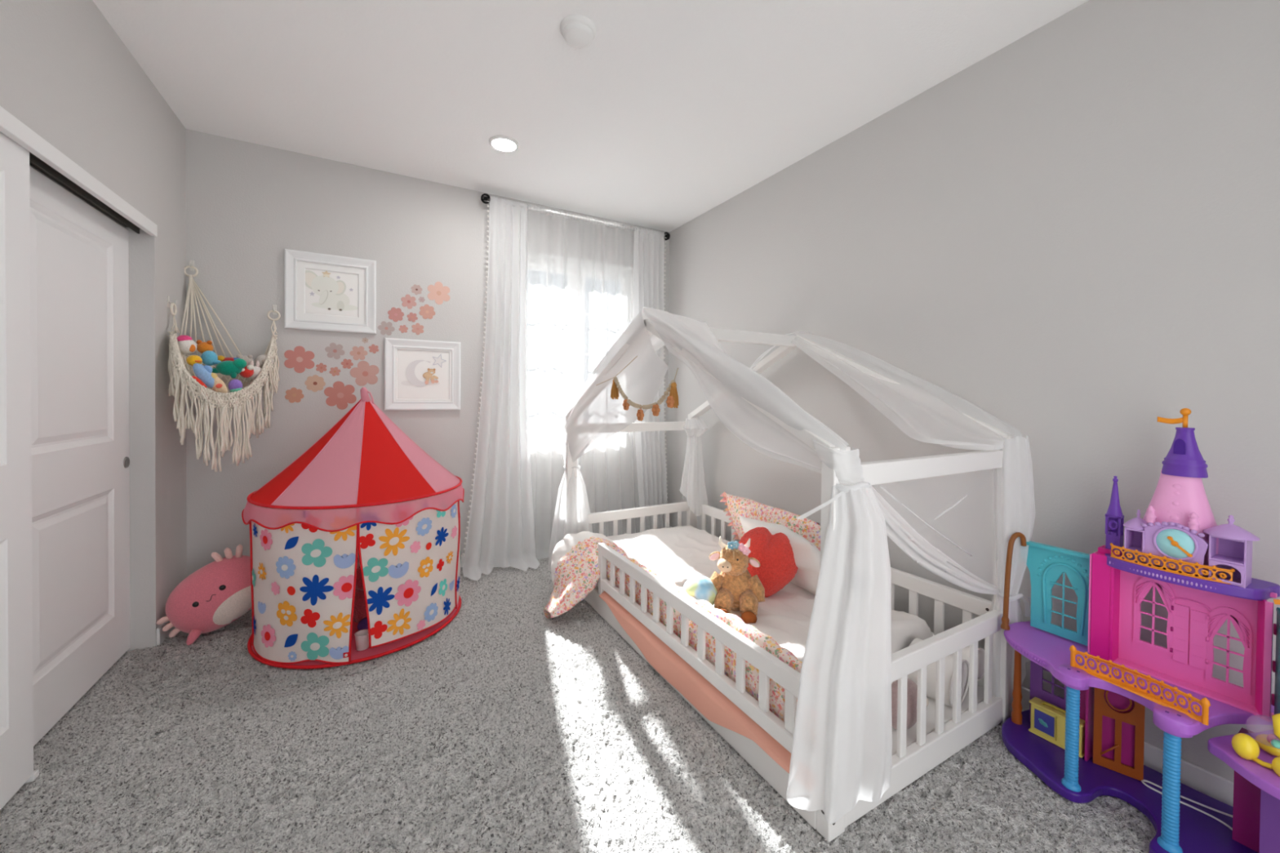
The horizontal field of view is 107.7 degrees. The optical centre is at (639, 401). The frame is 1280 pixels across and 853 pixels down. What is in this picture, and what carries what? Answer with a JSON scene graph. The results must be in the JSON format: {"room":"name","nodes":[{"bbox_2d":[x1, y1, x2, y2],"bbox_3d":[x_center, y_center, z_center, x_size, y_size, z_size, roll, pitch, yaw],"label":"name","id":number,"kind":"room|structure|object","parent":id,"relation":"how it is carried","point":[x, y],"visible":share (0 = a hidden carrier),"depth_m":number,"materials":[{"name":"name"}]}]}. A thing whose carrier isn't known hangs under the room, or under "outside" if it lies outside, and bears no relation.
{"room":"children's room","nodes":[
{"label":"children's room","id":0,"kind":"room"},
{"bbox_2d":[29,164,125,228],"bbox_3d":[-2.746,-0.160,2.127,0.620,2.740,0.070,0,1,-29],"label":"door track","id":1,"kind":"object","parent":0,"point":[29,164],"depth_m":2.15,"materials":[{"name":"metal"}]},
{"bbox_2d":[0,0,186,651],"bbox_3d":[-1.591,-0.131,0.803,0.100,2.738,4.160,0,1,-29],"label":"wall","id":2,"kind":"structure","parent":0,"point":[66,74],"depth_m":2.23,"materials":[{"name":"grey paint"}]},
{"bbox_2d":[0,132,33,809],"bbox_3d":[-1.747,0.209,1.113,0.034,1.983,0.843,0,1,-29],"label":"door","id":3,"kind":"structure","parent":2,"relation":"in","point":[16,687],"depth_m":1.42,"materials":[{"name":"white paint"}]},
{"bbox_2d":[24,769,39,783],"bbox_3d":[-1.953,1.200,1.495,0.030,0.017,0.030,0,1,-29],"label":"trim","id":4,"kind":"structure","parent":2,"relation":"attached to","point":[36,773],"depth_m":1.50,"materials":[{"name":"white paint"}]},
{"bbox_2d":[0,131,140,234],"bbox_3d":[-1.486,-0.792,0.606,0.087,0.035,3.735,0,1,-29],"label":"trim","id":5,"kind":"structure","parent":2,"relation":"attached to","point":[35,162],"depth_m":1.79,"materials":[{"name":"grey metal"}]},
{"bbox_2d":[0,106,157,236],"bbox_3d":[-1.435,-0.797,0.631,0.024,0.057,3.729,0,1,-29],"label":"trim","id":6,"kind":"structure","parent":2,"relation":"attached to","point":[13,128],"depth_m":1.61,"materials":[{"name":"white paint"}]},
{"bbox_2d":[29,165,129,746],"bbox_3d":[-2.250,0.189,1.866,0.040,1.993,0.880,0,1,-29],"label":"door","id":7,"kind":"structure","parent":2,"relation":"in","point":[79,261],"depth_m":1.85,"materials":[{"name":"white paint"}]},
{"bbox_2d":[156,621,175,644],"bbox_3d":[-2.464,1.152,2.470,0.013,0.092,0.412,0,1,-29],"label":"baseboard","id":8,"kind":"structure","parent":2,"relation":"attached to","point":[162,635],"depth_m":2.32,"materials":[{"name":"white paint"}]},
{"bbox_2d":[167,295,177,307],"bbox_3d":[-2.418,-0.516,2.417,0.036,0.060,0.020,0,1,-29],"label":"wall hook","id":9,"kind":"object","parent":2,"relation":"attached to","point":[168,297],"visible":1,"depth_m":2.41,"materials":[{"name":"white plastic"}]},
{"bbox_2d":[189,260,194,271],"bbox_3d":[-2.528,-0.769,2.631,0.020,0.060,0.036,0,1,-29],"label":"wall hook","id":10,"kind":"object","parent":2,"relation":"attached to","point":[191,262],"visible":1,"depth_m":2.64,"materials":[{"name":"white plastic"}]},
{"bbox_2d":[167,265,280,471],"bbox_3d":[-2.248,-0.206,2.520,0.448,1.111,0.511,0,1,-29],"label":"hammock","id":11,"kind":"object","parent":10,"relation":"hanging from","point":[179,368],"visible":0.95,"depth_m":2.40,"materials":[{"name":"beige fabric"}]},
{"bbox_2d":[177,335,196,354],"bbox_3d":[-2.323,-0.293,2.396,0.077,0.097,0.069,0,1,-29],"label":"bird","id":12,"kind":"object","parent":11,"relation":"in","point":[187,345],"visible":0.96,"depth_m":2.38},
{"bbox_2d":[186,355,202,365],"bbox_3d":[-2.249,-0.208,2.360,0.064,0.056,0.062,0,1,-29],"label":"duck","id":13,"kind":"object","parent":11,"relation":"in","point":[191,360],"visible":0.86,"depth_m":2.34},
{"bbox_2d":[191,375,207,387],"bbox_3d":[-2.193,-0.075,2.341,0.082,0.107,0.039,0,1,-29],"label":"fish","id":14,"kind":"object","parent":11,"relation":"in","point":[197,380],"visible":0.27,"depth_m":2.33},
{"bbox_2d":[192,363,214,387],"bbox_3d":[-2.202,-0.133,2.363,0.089,0.123,0.047,0,1,-29],"label":"plush whale","id":15,"kind":"object","parent":11,"relation":"in","point":[202,372],"visible":0.99,"depth_m":2.35,"materials":[{"name":"blue fabric"}]},
{"bbox_2d":[195,340,213,353],"bbox_3d":[-2.304,-0.289,2.475,0.068,0.072,0.059,0,1,-29],"label":"teddy bear","id":16,"kind":"object","parent":11,"relation":"in","point":[202,347],"visible":0.88,"depth_m":2.46},
{"bbox_2d":[200,351,221,365],"bbox_3d":[-2.261,-0.230,2.466,0.086,0.080,0.059,0,1,-29],"label":"octopus","id":17,"kind":"object","parent":11,"relation":"in","point":[209,357],"visible":0.94,"depth_m":2.45,"materials":[{"name":"blue fabric"}]},
{"bbox_2d":[211,373,227,393],"bbox_3d":[-2.166,-0.088,2.392,0.085,0.119,0.050,0,1,-29],"label":"doll","id":18,"kind":"object","parent":11,"relation":"in","point":[220,386],"visible":0.78,"depth_m":2.38},
{"bbox_2d":[217,355,239,361],"bbox_3d":[-2.263,-0.225,2.579,0.115,0.056,0.056,0,1,-29],"label":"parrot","id":19,"kind":"object","parent":11,"relation":"in","point":[222,358],"visible":0.45,"depth_m":2.55},
{"bbox_2d":[212,358,247,378],"bbox_3d":[-2.189,-0.178,2.484,0.159,0.108,0.070,0,1,-29],"label":"dinosaur","id":20,"kind":"object","parent":11,"relation":"in","point":[232,368],"visible":0.98,"depth_m":2.47},
{"bbox_2d":[227,378,242,392],"bbox_3d":[-2.123,-0.079,2.464,0.076,0.080,0.054,0,1,-29],"label":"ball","id":21,"kind":"object","parent":11,"relation":"in","point":[233,385],"visible":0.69,"depth_m":2.44,"materials":[{"name":"purple fabric"}]},
{"bbox_2d":[236,354,254,365],"bbox_3d":[-2.247,-0.225,2.658,0.084,0.086,0.059,0,1,-29],"label":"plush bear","id":22,"kind":"object","parent":11,"relation":"in","point":[248,358],"visible":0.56,"depth_m":2.65},
{"bbox_2d":[239,364,253,377],"bbox_3d":[-2.141,-0.166,2.544,0.068,0.071,0.062,0,1,-29],"label":"plush ladybird","id":23,"kind":"object","parent":11,"relation":"in","point":[247,371],"visible":0.89,"depth_m":2.53,"materials":[{"name":"red fabric"}]},
{"bbox_2d":[248,360,261,380],"bbox_3d":[-2.155,-0.176,2.618,0.072,0.111,0.067,0,1,-29],"label":"rabbit","id":24,"kind":"object","parent":11,"relation":"in","point":[257,369],"visible":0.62,"depth_m":2.60},
{"bbox_2d":[255,355,273,368],"bbox_3d":[-2.177,-0.232,2.708,0.083,0.080,0.081,1,1,-2],"label":"sheep","id":25,"kind":"object","parent":11,"relation":"in","point":[261,358],"visible":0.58,"depth_m":2.67},
{"bbox_2d":[186,128,669,577],"bbox_3d":[-1.553,-0.163,3.323,4.030,2.738,0.200,0,1,-29],"label":"wall","id":26,"kind":"structure","parent":0,"point":[247,203],"depth_m":2.98,"materials":[{"name":"grey paint"}]},
{"bbox_2d":[272,305,276,315],"bbox_3d":[-2.206,-0.556,2.815,0.020,0.060,0.036,0,1,-29],"label":"wall hook","id":27,"kind":"object","parent":26,"relation":"attached to","point":[274,307],"visible":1,"depth_m":2.83,"materials":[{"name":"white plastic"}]},
{"bbox_2d":[284,387,303,403],"bbox_3d":[-2.132,-0.041,2.884,0.096,0.096,0.002,0,1,-29],"label":"sticker","id":28,"kind":"object","parent":26,"relation":"attached to","point":[293,395],"visible":1,"depth_m":2.88,"materials":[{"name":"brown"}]},
{"bbox_2d":[284,346,314,373],"bbox_3d":[-2.108,-0.262,2.894,0.153,0.168,0.002,0,1,-29],"label":"sticker","id":29,"kind":"object","parent":26,"relation":"attached to","point":[299,359],"visible":1,"depth_m":2.89,"materials":[{"name":"pink paper"}]},
{"bbox_2d":[304,374,325,391],"bbox_3d":[-2.040,-0.116,2.935,0.108,0.108,0.002,0,1,-29],"label":"sticker","id":30,"kind":"object","parent":26,"relation":"attached to","point":[314,383],"visible":1,"depth_m":2.93,"materials":[{"name":"beige"}]},
{"bbox_2d":[315,363,326,373],"bbox_3d":[-2.011,-0.214,2.949,0.057,0.062,0.002,0,1,-29],"label":"sticker","id":31,"kind":"object","parent":26,"relation":"attached to","point":[321,367],"visible":1,"depth_m":2.95,"materials":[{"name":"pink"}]},
{"bbox_2d":[284,248,376,333],"bbox_3d":[-1.950,-0.688,2.960,0.485,0.479,0.026,0,1,-29],"label":"picture frame","id":32,"kind":"object","parent":26,"relation":"attached to","point":[326,292],"visible":1,"depth_m":2.96,"materials":[{"name":"white paint"}]},
{"bbox_2d":[305,268,358,317],"bbox_3d":[-1.959,-0.689,2.965,0.309,0.286,0.002,0,1,-29],"label":"print","id":33,"kind":"object","parent":32,"relation":"attached to","point":[329,292],"depth_m":2.97,"materials":[{"name":"white paper"}]},
{"bbox_2d":[324,342,344,359],"bbox_3d":[-1.947,-0.324,2.983,0.106,0.105,0.002,0,1,-29],"label":"sticker","id":34,"kind":"object","parent":26,"relation":"attached to","point":[334,350],"visible":1,"depth_m":2.98,"materials":[{"name":"grey"}]},
{"bbox_2d":[328,366,340,376],"bbox_3d":[-1.948,-0.193,2.985,0.061,0.060,0.002,0,1,-29],"label":"sticker","id":35,"kind":"object","parent":26,"relation":"attached to","point":[335,371],"visible":1,"depth_m":2.98,"materials":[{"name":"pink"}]},
{"bbox_2d":[324,381,356,409],"bbox_3d":[-1.924,-0.041,3.001,0.176,0.182,0.002,0,1,-29],"label":"sticker","id":36,"kind":"object","parent":26,"relation":"attached to","point":[340,395],"visible":1,"depth_m":3.00,"materials":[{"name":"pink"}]},
{"bbox_2d":[341,359,353,368],"bbox_3d":[-1.890,-0.245,3.016,0.068,0.064,0.002,0,1,-29],"label":"sticker","id":37,"kind":"object","parent":26,"relation":"attached to","point":[347,363],"visible":1,"depth_m":3.02,"materials":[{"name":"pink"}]},
{"bbox_2d":[349,346,367,359],"bbox_3d":[-1.834,-0.317,3.047,0.100,0.094,0.002,0,1,-29],"label":"sticker","id":38,"kind":"object","parent":26,"relation":"attached to","point":[359,353],"visible":1,"depth_m":3.05,"materials":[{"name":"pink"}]},
{"bbox_2d":[350,360,378,386],"bbox_3d":[-1.806,-0.186,3.065,0.165,0.166,0.002,0,1,-29],"label":"sticker","id":39,"kind":"object","parent":26,"relation":"attached to","point":[364,373],"visible":1,"depth_m":3.06,"materials":[{"name":"pink paper"}]},
{"bbox_2d":[368,344,378,353],"bbox_3d":[-1.759,-0.350,3.088,0.059,0.062,0.002,0,1,-29],"label":"sticker","id":40,"kind":"object","parent":26,"relation":"attached to","point":[373,348],"visible":1,"depth_m":3.09,"materials":[{"name":"pink"}]},
{"bbox_2d":[377,321,395,335],"bbox_3d":[-1.694,-0.491,3.122,0.100,0.093,0.002,0,1,-29],"label":"sticker","id":41,"kind":"object","parent":26,"relation":"attached to","point":[386,328],"visible":1,"depth_m":3.12,"materials":[{"name":"grey"}]},
{"bbox_2d":[387,307,404,322],"bbox_3d":[-1.644,-0.586,3.148,0.098,0.098,0.002,0,1,-29],"label":"sticker","id":42,"kind":"object","parent":26,"relation":"attached to","point":[396,314],"visible":1,"depth_m":3.15,"materials":[{"name":"pink paper"}]},
{"bbox_2d":[398,324,408,333],"bbox_3d":[-1.605,-0.494,3.171,0.057,0.056,0.002,0,1,-29],"label":"sticker","id":43,"kind":"object","parent":26,"relation":"attached to","point":[403,329],"visible":1,"depth_m":3.17,"materials":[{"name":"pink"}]},
{"bbox_2d":[400,294,416,309],"bbox_3d":[-1.575,-0.682,3.185,0.096,0.099,0.002,0,1,-29],"label":"sticker","id":44,"kind":"object","parent":26,"relation":"attached to","point":[409,301],"visible":1,"depth_m":3.18,"materials":[{"name":"pink paper"}]},
{"bbox_2d":[406,312,417,322],"bbox_3d":[-1.557,-0.578,3.197,0.067,0.066,0.002,0,1,-29],"label":"sticker","id":45,"kind":"object","parent":26,"relation":"attached to","point":[412,317],"visible":1,"depth_m":3.20,"materials":[{"name":"pink"}]},
{"bbox_2d":[411,284,422,294],"bbox_3d":[-1.532,-0.769,3.207,0.071,0.070,0.002,0,1,-29],"label":"sticker","id":46,"kind":"object","parent":26,"relation":"attached to","point":[415,289],"visible":1,"depth_m":3.21,"materials":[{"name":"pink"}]},
{"bbox_2d":[411,323,423,334],"bbox_3d":[-1.528,-0.501,3.214,0.075,0.082,0.002,0,1,-29],"label":"sticker","id":47,"kind":"object","parent":26,"relation":"attached to","point":[417,328],"visible":1,"depth_m":3.21,"materials":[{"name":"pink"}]},
{"bbox_2d":[384,337,460,410],"bbox_3d":[-1.492,-0.184,3.226,0.476,0.482,0.026,0,1,-29],"label":"picture frame","id":48,"kind":"object","parent":26,"relation":"attached to","point":[420,374],"visible":1,"depth_m":3.22,"materials":[{"name":"white paint"}]},
{"bbox_2d":[397,350,448,399],"bbox_3d":[-1.496,-0.184,3.232,0.332,0.338,0.006,0,1,-29],"label":"print","id":49,"kind":"object","parent":48,"relation":"attached to","point":[421,374],"depth_m":3.23,"materials":[{"name":"white paper"}]},
{"bbox_2d":[418,304,435,319],"bbox_3d":[-1.475,-0.624,3.242,0.104,0.104,0.002,0,1,-29],"label":"sticker","id":50,"kind":"object","parent":26,"relation":"attached to","point":[426,312],"visible":1,"depth_m":3.24,"materials":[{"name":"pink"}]},
{"bbox_2d":[427,281,449,304],"bbox_3d":[-1.410,-0.762,3.276,0.147,0.160,0.002,0,1,-29],"label":"sticker","id":51,"kind":"object","parent":26,"relation":"attached to","point":[439,293],"visible":1,"depth_m":3.28,"materials":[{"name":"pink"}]},
{"bbox_2d":[460,528,639,567],"bbox_3d":[-1.165,1.153,3.442,3.230,0.092,0.013,0,1,-29],"label":"baseboard","id":52,"kind":"structure","parent":26,"relation":"attached to","point":[541,548],"depth_m":3.66,"materials":[{"name":"white paint"}]},
{"bbox_2d":[480,193,670,239],"bbox_3d":[-0.449,-1.448,3.733,1.594,0.066,0.124,0,1,-29],"label":"curtain rod","id":53,"kind":"object","parent":26,"relation":"attached to","point":[486,198],"visible":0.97,"depth_m":3.65,"materials":[{"name":"white metal"}]},
{"bbox_2d":[462,195,539,580],"bbox_3d":[-0.972,-0.148,3.292,0.531,2.656,0.301,0,1,-29],"label":"curtain","id":54,"kind":"object","parent":53,"relation":"hanging from","point":[500,533],"visible":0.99,"depth_m":3.38,"materials":[{"name":"fabric"}]},
{"bbox_2d":[526,203,637,558],"bbox_3d":[-0.424,-0.147,3.691,1.064,2.656,0.148,0,1,-28],"label":"sheer curtain","id":55,"kind":"object","parent":53,"relation":"hanging from","point":[628,290],"visible":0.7,"depth_m":3.67,"materials":[{"name":"white fabric"}]},
{"bbox_2d":[633,226,667,531],"bbox_3d":[0.116,-0.146,3.988,0.364,2.656,0.131,0,1,-29],"label":"curtain","id":56,"kind":"object","parent":53,"relation":"hanging from","point":[649,250],"visible":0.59,"depth_m":4.00,"materials":[{"name":"fabric"}]},
{"bbox_2d":[526,254,627,439],"bbox_3d":[-0.542,-0.426,3.908,0.985,1.460,0.070,0,1,-29],"label":"window","id":57,"kind":"structure","parent":26,"relation":"in","point":[535,263],"depth_m":3.87,"materials":[{"name":"white paint"}]},
{"bbox_2d":[526,271,567,430],"bbox_3d":[-0.757,-0.409,3.790,0.345,1.285,0.013,0,1,-29],"label":"grille","id":58,"kind":"object","parent":57,"relation":"attached to","point":[558,273],"depth_m":3.79,"materials":[{"name":"white paint"}]},
{"bbox_2d":[583,280,620,359],"bbox_3d":[-0.330,-0.408,4.029,0.345,1.285,0.013,0,1,-29],"label":"grille","id":59,"kind":"object","parent":57,"relation":"attached to","point":[618,281],"depth_m":4.02,"materials":[{"name":"white paint"}]},
{"bbox_2d":[0,552,1155,852],"bbox_3d":[-0.456,1.224,1.532,4.108,0.018,4.288,0,1,-29],"label":"floor","id":60,"kind":"structure","parent":0,"point":[511,727],"depth_m":1.56,"materials":[{"name":"grey carpet"}]},
{"bbox_2d":[155,544,251,645],"bbox_3d":[-2.208,0.976,2.438,0.422,0.432,0.270,0,1,-29],"label":"plush toy","id":61,"kind":"object","parent":60,"relation":"on","point":[218,593],"visible":0.91,"depth_m":2.35,"materials":[{"name":"pink fabric"}]},
{"bbox_2d":[241,386,464,669],"bbox_3d":[-1.519,0.559,2.583,1.036,1.262,1.034,0,1,-29],"label":"tent","id":62,"kind":"object","parent":60,"relation":"on","point":[366,495],"visible":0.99,"depth_m":2.21,"materials":[{"name":"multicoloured fabric"}]},
{"bbox_2d":[252,523,356,661],"bbox_3d":[-1.594,0.827,2.149,0.577,0.679,0.110,1,1,9],"label":"print","id":63,"kind":"object","parent":62,"relation":"on","point":[304,575],"depth_m":2.11,"materials":[{"name":"multicoloured fabric"}]},
{"bbox_2d":[352,566,368,630],"bbox_3d":[-1.435,1.018,2.453,0.170,0.330,0.230,0,1,-29],"label":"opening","id":64,"kind":"object","parent":62,"relation":"on","point":[360,617],"visible":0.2,"depth_m":2.41,"materials":[{"name":"red fabric"}]},
{"bbox_2d":[354,629,368,650],"bbox_3d":[-1.337,1.149,2.252,0.068,0.074,0.068,0,1,-29],"label":"storage bin","id":65,"kind":"object","parent":62,"relation":"on","point":[362,637],"visible":0.89,"depth_m":2.23,"materials":[{"name":"white plastic"}]},
{"bbox_2d":[360,504,457,639],"bbox_3d":[-1.131,0.824,2.371,0.096,0.659,0.543,1,1,28],"label":"print","id":66,"kind":"object","parent":62,"relation":"attached to","point":[408,561],"depth_m":2.29,"materials":[{"name":"multicoloured fabric"}]},
{"bbox_2d":[564,319,1015,841],"bbox_3d":[0.482,0.413,2.482,1.074,1.606,2.126,0,1,-29],"label":"bed","id":67,"kind":"object","parent":60,"relation":"on","point":[940,730],"visible":0.52,"depth_m":1.70,"materials":[{"name":"white paint"}]},
{"bbox_2d":[599,591,791,773],"bbox_3d":[0.150,1.133,1.996,0.051,0.131,1.480,0,1,-29],"label":"sheet","id":68,"kind":"object","parent":67,"relation":"on","point":[716,707],"visible":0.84,"depth_m":1.85,"materials":[{"name":"pink fabric"}]},
{"bbox_2d":[548,306,892,824],"bbox_3d":[0.126,0.343,2.272,0.477,1.588,2.267,0,1,-29],"label":"curtain","id":69,"kind":"object","parent":67,"relation":"hanging from","point":[842,753],"visible":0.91,"depth_m":1.30,"materials":[{"name":"white fabric"}]},
{"bbox_2d":[561,306,668,462],"bbox_3d":[-0.082,-0.014,2.678,0.323,0.887,1.271,0,1,-29],"label":"drape","id":70,"kind":"object","parent":69,"relation":"hanging from","point":[594,417],"depth_m":2.45,"materials":[{"name":"white fabric"}]},
{"bbox_2d":[596,355,678,421],"bbox_3d":[-0.046,-0.066,2.261,0.052,0.304,0.811,0,1,-28],"label":"bead garland","id":71,"kind":"object","parent":69,"relation":"hanging from","point":[672,401],"visible":1,"depth_m":2.11,"materials":[{"name":"beige"}]},
{"bbox_2d":[622,399,629,410],"bbox_3d":[-0.071,0.015,2.288,0.026,0.054,0.056,0,1,-29],"label":"tassel","id":72,"kind":"object","parent":71,"relation":"on","point":[626,402],"depth_m":2.28,"materials":[{"name":"brown fabric"}]},
{"bbox_2d":[636,407,644,421],"bbox_3d":[-0.002,0.056,2.165,0.026,0.065,0.056,0,1,-29],"label":"tassel","id":73,"kind":"object","parent":71,"relation":"on","point":[640,415],"depth_m":2.15,"materials":[{"name":"brown fabric"}]},
{"bbox_2d":[651,404,660,416],"bbox_3d":[0.066,0.036,2.043,0.026,0.054,0.056,0,1,-29],"label":"tassel","id":74,"kind":"object","parent":71,"relation":"on","point":[655,410],"depth_m":2.03,"materials":[{"name":"brown fabric"}]},
{"bbox_2d":[666,395,674,407],"bbox_3d":[0.121,0.000,1.920,0.026,0.048,0.050,0,1,-29],"label":"tassel","id":75,"kind":"object","parent":71,"relation":"on","point":[670,399],"depth_m":1.91,"materials":[{"name":"brown fabric"}]},
{"bbox_2d":[643,307,848,473],"bbox_3d":[0.426,-0.110,1.823,0.395,0.649,1.077,0,1,-29],"label":"drape","id":76,"kind":"object","parent":69,"relation":"hanging from","point":[749,424],"depth_m":1.63,"materials":[{"name":"white fabric"}]},
{"bbox_2d":[679,331,1035,697],"bbox_3d":[0.605,0.373,2.520,1.094,1.560,2.199,0,1,-29],"label":"curtain","id":77,"kind":"object","parent":67,"relation":"on","point":[925,411],"visible":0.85,"depth_m":1.81,"materials":[{"name":"white fabric"}]},
{"bbox_2d":[750,331,813,369],"bbox_3d":[0.783,-0.260,2.945,0.205,0.305,0.579,0,1,-29],"label":"drape","id":78,"kind":"object","parent":77,"relation":"hanging from","point":[799,333],"depth_m":2.87,"materials":[{"name":"white fabric"}]},
{"bbox_2d":[786,333,1022,450],"bbox_3d":[1.045,-0.114,2.190,0.486,0.576,1.099,0,1,-29],"label":"drape","id":79,"kind":"object","parent":77,"relation":"hanging from","point":[922,410],"depth_m":2.00,"materials":[{"name":"white fabric"}]},
{"bbox_2d":[891,678,928,728],"bbox_3d":[0.926,1.060,1.641,0.170,0.170,0.097,0,1,-15],"label":"cushion","id":80,"kind":"object","parent":67,"relation":"on","point":[912,687],"visible":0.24,"depth_m":1.60,"materials":[{"name":"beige fabric"}]},
{"bbox_2d":[907,638,968,706],"bbox_3d":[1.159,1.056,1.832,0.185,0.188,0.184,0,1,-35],"label":"quilt","id":81,"kind":"object","parent":67,"relation":"on","point":[931,668],"visible":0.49,"depth_m":1.77,"materials":[{"name":"white fabric"}]},
{"bbox_2d":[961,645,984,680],"bbox_3d":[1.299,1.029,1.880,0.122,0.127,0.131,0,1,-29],"label":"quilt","id":82,"kind":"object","parent":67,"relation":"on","point":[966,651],"visible":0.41,"depth_m":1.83,"materials":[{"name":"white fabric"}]},
{"bbox_3d":[0.431,1.067,2.580,0.950,0.175,1.805,0,1,-29],"label":"mattress","id":83,"kind":"object","parent":67,"relation":"on","visible":0},
{"bbox_2d":[543,524,932,722],"bbox_3d":[0.318,1.001,2.412,1.296,0.400,2.004,0,1,-29],"label":"duvet","id":84,"kind":"object","parent":83,"relation":"on","point":[674,555],"visible":0.48,"depth_m":2.36,"materials":[{"name":"white fabric"}]},
{"bbox_2d":[682,575,717,605],"bbox_3d":[0.272,0.864,2.117,0.160,0.144,0.159,0,1,-29],"label":"ball","id":85,"kind":"object","parent":84,"relation":"on","point":[699,587],"visible":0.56,"depth_m":2.06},
{"bbox_2d":[708,536,764,622],"bbox_3d":[0.422,0.788,2.070,0.252,0.339,0.260,0,1,-29],"label":"plush","id":86,"kind":"object","parent":84,"relation":"on","point":[737,590],"visible":0.98,"depth_m":2.07,"materials":[{"name":"beige fur"}]},
{"bbox_2d":[727,541,736,549],"bbox_3d":[0.410,0.644,2.093,0.038,0.039,0.010,1,1,11],"label":"flower","id":87,"kind":"object","parent":86,"relation":"on","point":[731,545],"depth_m":2.09,"materials":[{"name":"blue fabric"}]},
{"bbox_2d":[732,541,739,549],"bbox_3d":[0.430,0.641,2.089,0.038,0.039,0.010,1,1,11],"label":"flower","id":88,"kind":"object","parent":86,"relation":"on","point":[735,545],"depth_m":2.09,"materials":[{"name":"blue fabric"}]},
{"bbox_2d":[737,542,745,551],"bbox_3d":[0.452,0.649,2.085,0.038,0.039,0.010,1,1,11],"label":"flower","id":89,"kind":"object","parent":86,"relation":"on","point":[741,548],"depth_m":2.08,"materials":[{"name":"pink fabric"}]},
{"bbox_2d":[742,546,751,555],"bbox_3d":[0.474,0.666,2.080,0.038,0.039,0.010,1,1,11],"label":"flower","id":90,"kind":"object","parent":86,"relation":"on","point":[744,548],"depth_m":2.08,"materials":[{"name":"pink fabric"}]},
{"bbox_2d":[738,526,797,597],"bbox_3d":[0.627,0.791,2.317,0.270,0.318,0.263,0,1,-29],"label":"cushion","id":91,"kind":"object","parent":84,"relation":"on","point":[778,567],"visible":0.74,"depth_m":2.23,"materials":[{"name":"red fabric"}]},
{"bbox_2d":[719,491,820,549],"bbox_3d":[0.780,0.770,2.756,0.220,0.338,0.846,0,1,-23],"label":"pillow","id":92,"kind":"object","parent":84,"relation":"on","point":[737,505],"visible":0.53,"depth_m":2.69,"materials":[{"name":"fabric"}]},
{"bbox_2d":[739,515,820,595],"bbox_3d":[0.781,0.815,2.482,0.261,0.334,0.669,0,1,-17],"label":"pillow","id":93,"kind":"object","parent":84,"relation":"on","point":[806,554],"visible":0.43,"depth_m":2.24,"materials":[{"name":"white fabric"}]},
{"bbox_2d":[1000,408,1279,852],"bbox_3d":[1.559,0.629,1.392,0.461,1.222,0.831,0,1,-29],"label":"castle","id":94,"kind":"object","parent":60,"relation":"on","point":[1200,569],"visible":0.99,"depth_m":1.42,"materials":[{"name":"purple plastic"}]},
{"bbox_2d":[1028,697,1085,758],"bbox_3d":[1.481,1.143,1.657,0.052,0.127,0.151,0,1,-29],"label":"fireplace","id":95,"kind":"object","parent":94,"relation":"on","point":[1047,720],"visible":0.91,"depth_m":1.66,"materials":[{"name":"yellow plastic"}]},
{"bbox_2d":[1038,718,1048,727],"bbox_3d":[1.444,1.150,1.674,0.004,0.021,0.028,0,1,-29],"label":"picture","id":96,"kind":"object","parent":95,"relation":"attached to","point":[1042,722],"depth_m":1.67,"materials":[{"name":"teal plastic"}]},
{"bbox_2d":[1141,521,1208,575],"bbox_3d":[1.584,0.428,1.388,0.020,0.142,0.135,0,1,-29],"label":"clock","id":97,"kind":"object","parent":94,"relation":"on","point":[1177,548],"depth_m":1.38,"materials":[{"name":"purple plastic"}]},
{"bbox_2d":[1141,779,1232,830],"bbox_3d":[1.653,1.202,1.397,0.080,0.016,0.215,0,1,-29],"label":"power cord","id":98,"kind":"object","parent":94,"relation":"on","point":[1142,780],"visible":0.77,"depth_m":1.39,"materials":[{"name":"white plastic"}]},
{"bbox_2d":[1231,712,1279,777],"bbox_3d":[1.584,0.835,1.174,0.154,0.146,0.107,0,1,-29],"label":"carriage","id":99,"kind":"object","parent":94,"relation":"on","point":[1247,748],"visible":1,"depth_m":1.17,"materials":[{"name":"yellow plastic"}]},
{"bbox_2d":[92,0,1088,231],"bbox_3d":[-0.451,-1.548,1.485,4.150,0.100,4.280,0,1,-29],"label":"ceiling","id":100,"kind":"structure","parent":0,"point":[673,110],"depth_m":2.17,"materials":[{"name":"white paint"}]},
{"bbox_2d":[488,135,519,152],"bbox_3d":[-0.798,-1.510,2.743,0.170,0.016,0.170,0,1,-29],"label":"recessed light","id":101,"kind":"object","parent":100,"relation":"in","point":[500,143],"visible":1,"depth_m":2.72,"materials":[{"name":"white plastic"}]},
{"bbox_2d":[492,138,515,151],"bbox_3d":[-0.798,-1.504,2.743,0.136,0.004,0.136,0,1,-29],"label":"diffuser","id":102,"kind":"object","parent":101,"relation":"attached to","point":[500,144],"depth_m":2.73,"materials":[{"name":"white plastic"}]},
{"bbox_2d":[560,14,595,48],"bbox_3d":[-0.248,-1.480,1.881,0.142,0.042,0.142,0,1,-29],"label":"smoke detector","id":103,"kind":"object","parent":100,"relation":"attached to","point":[579,31],"visible":1,"depth_m":1.85,"materials":[{"name":"white plastic"}]},
{"bbox_2d":[666,0,1279,782],"bbox_3d":[1.293,-0.125,2.489,0.120,2.738,4.280,0,1,-29],"label":"wall","id":104,"kind":"structure","parent":0,"point":[1072,235],"depth_m":1.80,"materials":[{"name":"grey paint"}]},
{"bbox_2d":[669,525,1233,806],"bbox_3d":[1.255,1.189,2.415,0.013,0.092,4.147,0,1,-29],"label":"baseboard","id":105,"kind":"structure","parent":104,"relation":"attached to","point":[1208,783],"depth_m":1.49,"materials":[{"name":"white paint"}]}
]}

